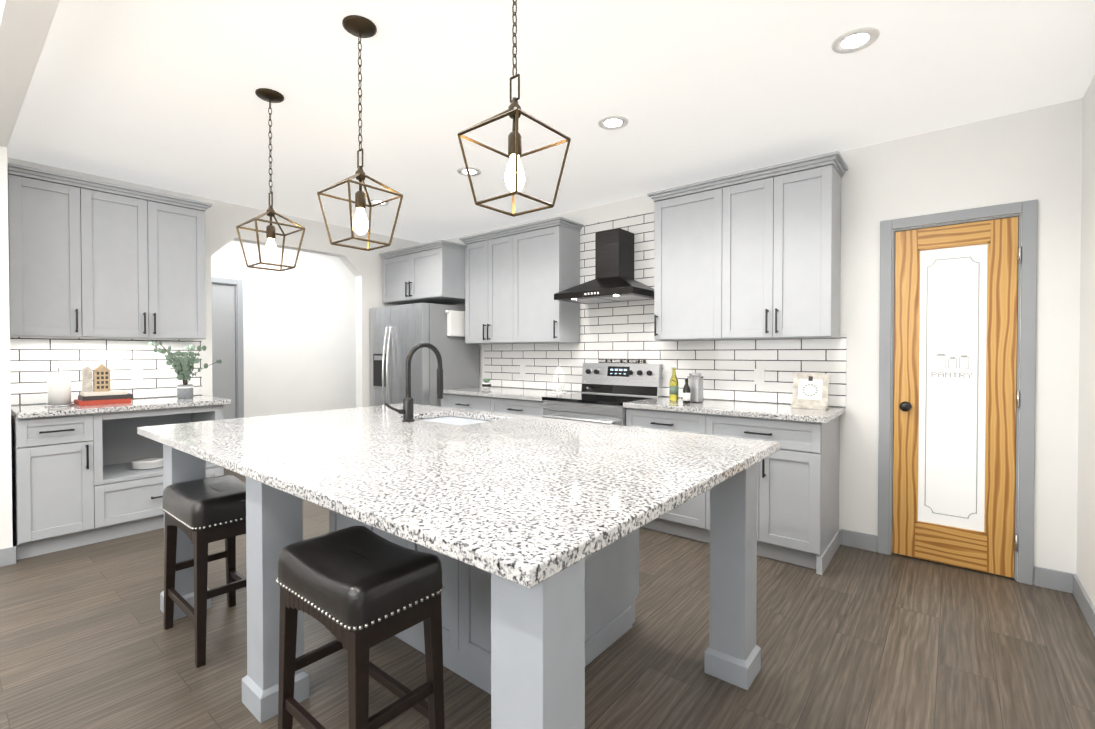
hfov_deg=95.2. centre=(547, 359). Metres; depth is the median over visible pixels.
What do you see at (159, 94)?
ceiling
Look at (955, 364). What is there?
pantry door
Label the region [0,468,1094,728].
floor
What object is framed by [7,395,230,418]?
countertop
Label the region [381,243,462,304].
upper cabinet
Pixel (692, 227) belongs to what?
upper cabinet
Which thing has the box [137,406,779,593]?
island countertop
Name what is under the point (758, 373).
wall outlet plate
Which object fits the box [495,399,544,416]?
base cabinet
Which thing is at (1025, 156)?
wall
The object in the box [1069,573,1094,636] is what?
baseboard
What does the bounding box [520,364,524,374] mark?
wall outlet plate
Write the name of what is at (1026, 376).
door frame
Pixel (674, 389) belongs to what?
oil bottle
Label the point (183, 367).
eucalyptus
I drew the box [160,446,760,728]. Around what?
kitchen island
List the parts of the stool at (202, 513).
seat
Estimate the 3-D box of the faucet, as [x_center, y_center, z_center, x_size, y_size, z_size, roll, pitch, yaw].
[-0.703,0.114,2.678,0.079,0.419,0.348,1,1,39]
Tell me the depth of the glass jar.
3.63 m
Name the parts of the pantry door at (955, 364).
pantry door hardware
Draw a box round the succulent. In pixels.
[482,379,490,388]
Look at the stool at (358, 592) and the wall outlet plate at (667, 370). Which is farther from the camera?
the wall outlet plate at (667, 370)
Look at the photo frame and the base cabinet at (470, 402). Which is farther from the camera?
the base cabinet at (470, 402)
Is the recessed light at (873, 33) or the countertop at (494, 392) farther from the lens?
the countertop at (494, 392)
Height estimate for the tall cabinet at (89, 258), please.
2.478 m
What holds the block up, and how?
on the books
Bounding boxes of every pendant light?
[236,88,304,271]
[317,15,402,250]
[457,0,570,216]
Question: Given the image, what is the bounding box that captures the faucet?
[381,342,443,421]
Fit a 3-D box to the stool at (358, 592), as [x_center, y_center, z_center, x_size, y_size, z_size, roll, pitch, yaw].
[-0.582,0.919,1.545,0.484,0.668,0.316,1,1,39]
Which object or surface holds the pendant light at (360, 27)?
hanging from the ceiling
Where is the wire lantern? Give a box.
[552,364,565,393]
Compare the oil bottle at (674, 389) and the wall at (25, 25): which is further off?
the oil bottle at (674, 389)
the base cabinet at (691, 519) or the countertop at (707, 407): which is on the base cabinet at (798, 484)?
the countertop at (707, 407)
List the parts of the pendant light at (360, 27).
bulb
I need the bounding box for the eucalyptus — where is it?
[149,341,221,398]
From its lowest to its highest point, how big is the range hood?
0.578 m
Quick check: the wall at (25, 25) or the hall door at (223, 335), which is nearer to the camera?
the wall at (25, 25)
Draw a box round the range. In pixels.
[542,359,661,425]
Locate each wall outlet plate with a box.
[159,360,170,374]
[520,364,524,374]
[663,366,671,379]
[754,369,764,384]
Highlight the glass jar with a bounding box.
[687,373,702,402]
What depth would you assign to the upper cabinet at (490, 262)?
4.94 m
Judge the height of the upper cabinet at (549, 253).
1.049 m
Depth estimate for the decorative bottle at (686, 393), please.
3.57 m
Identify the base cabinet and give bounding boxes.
[441,395,494,411]
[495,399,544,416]
[624,407,714,542]
[715,415,839,574]
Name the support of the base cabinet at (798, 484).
on the floor
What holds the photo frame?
on the countertop at (707, 407)
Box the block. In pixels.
[82,364,110,391]
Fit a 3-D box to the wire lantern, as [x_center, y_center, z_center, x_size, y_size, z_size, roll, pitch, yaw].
[0.102,0.166,4.498,0.128,0.266,0.128,1,1,39]
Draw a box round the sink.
[429,414,488,425]
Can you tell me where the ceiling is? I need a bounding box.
[7,0,1094,242]
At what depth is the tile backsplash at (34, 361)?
3.74 m
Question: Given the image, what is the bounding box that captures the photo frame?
[791,373,828,409]
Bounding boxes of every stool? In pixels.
[161,475,246,667]
[276,526,444,728]
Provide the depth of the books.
3.50 m
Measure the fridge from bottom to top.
1.772 m
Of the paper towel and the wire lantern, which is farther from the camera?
the wire lantern
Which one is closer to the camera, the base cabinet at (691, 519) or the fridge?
the base cabinet at (691, 519)
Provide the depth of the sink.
2.98 m
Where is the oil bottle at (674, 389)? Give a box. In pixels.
[669,365,678,400]
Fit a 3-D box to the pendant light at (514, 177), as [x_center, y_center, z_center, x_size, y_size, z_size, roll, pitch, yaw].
[-0.099,-0.909,1.502,0.246,0.892,0.246,1,1,39]
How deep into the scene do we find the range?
4.12 m
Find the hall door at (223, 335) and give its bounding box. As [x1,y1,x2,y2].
[212,284,235,418]
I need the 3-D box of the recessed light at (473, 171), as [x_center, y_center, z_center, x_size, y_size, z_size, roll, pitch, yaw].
[-0.573,-1.380,3.653,0.176,0.008,0.178,1,1,39]
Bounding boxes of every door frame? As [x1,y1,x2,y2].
[212,277,243,417]
[878,199,1037,584]
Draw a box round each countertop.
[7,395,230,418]
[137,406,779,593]
[443,387,580,402]
[623,397,845,422]
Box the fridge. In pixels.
[370,303,478,406]
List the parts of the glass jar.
lid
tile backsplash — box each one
[10,337,201,405]
[484,211,846,406]
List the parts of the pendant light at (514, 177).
bulb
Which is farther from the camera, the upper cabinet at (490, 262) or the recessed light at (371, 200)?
the upper cabinet at (490, 262)
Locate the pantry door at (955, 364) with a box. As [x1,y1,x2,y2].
[892,217,1020,577]
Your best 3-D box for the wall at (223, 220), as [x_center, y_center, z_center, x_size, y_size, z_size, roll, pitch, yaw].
[-3.486,-0.080,3.753,0.130,2.610,6.200,1,1,39]
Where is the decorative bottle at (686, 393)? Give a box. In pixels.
[683,378,689,402]
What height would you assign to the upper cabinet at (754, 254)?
1.080 m
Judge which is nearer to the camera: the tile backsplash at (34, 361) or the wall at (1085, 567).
the wall at (1085, 567)
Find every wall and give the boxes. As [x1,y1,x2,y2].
[0,0,59,548]
[7,157,423,406]
[211,240,355,417]
[445,98,1082,584]
[1076,75,1094,607]
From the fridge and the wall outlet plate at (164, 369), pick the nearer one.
the wall outlet plate at (164, 369)
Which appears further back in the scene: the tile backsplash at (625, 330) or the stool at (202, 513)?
the tile backsplash at (625, 330)
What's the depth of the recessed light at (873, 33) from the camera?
2.12 m
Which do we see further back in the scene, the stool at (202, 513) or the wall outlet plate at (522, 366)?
the wall outlet plate at (522, 366)
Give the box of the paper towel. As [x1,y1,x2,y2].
[44,364,74,406]
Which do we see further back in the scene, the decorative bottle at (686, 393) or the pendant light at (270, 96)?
the decorative bottle at (686, 393)
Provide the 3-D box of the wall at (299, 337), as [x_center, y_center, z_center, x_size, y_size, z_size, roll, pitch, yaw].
[-4.638,-0.092,4.691,0.600,2.610,6.200,1,1,39]
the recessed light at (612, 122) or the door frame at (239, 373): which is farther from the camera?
the door frame at (239, 373)
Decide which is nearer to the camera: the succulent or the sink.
the sink
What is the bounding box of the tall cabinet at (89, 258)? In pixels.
[7,163,230,559]
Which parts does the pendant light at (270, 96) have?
bulb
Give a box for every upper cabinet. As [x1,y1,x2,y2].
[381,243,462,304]
[463,231,518,343]
[519,219,581,342]
[651,179,734,340]
[731,155,842,339]
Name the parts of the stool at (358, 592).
seat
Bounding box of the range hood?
[554,228,653,303]
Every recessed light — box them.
[370,199,388,205]
[457,167,480,175]
[598,115,628,129]
[831,27,879,53]
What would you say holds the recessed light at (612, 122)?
in the ceiling
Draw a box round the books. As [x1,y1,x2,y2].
[74,390,132,405]

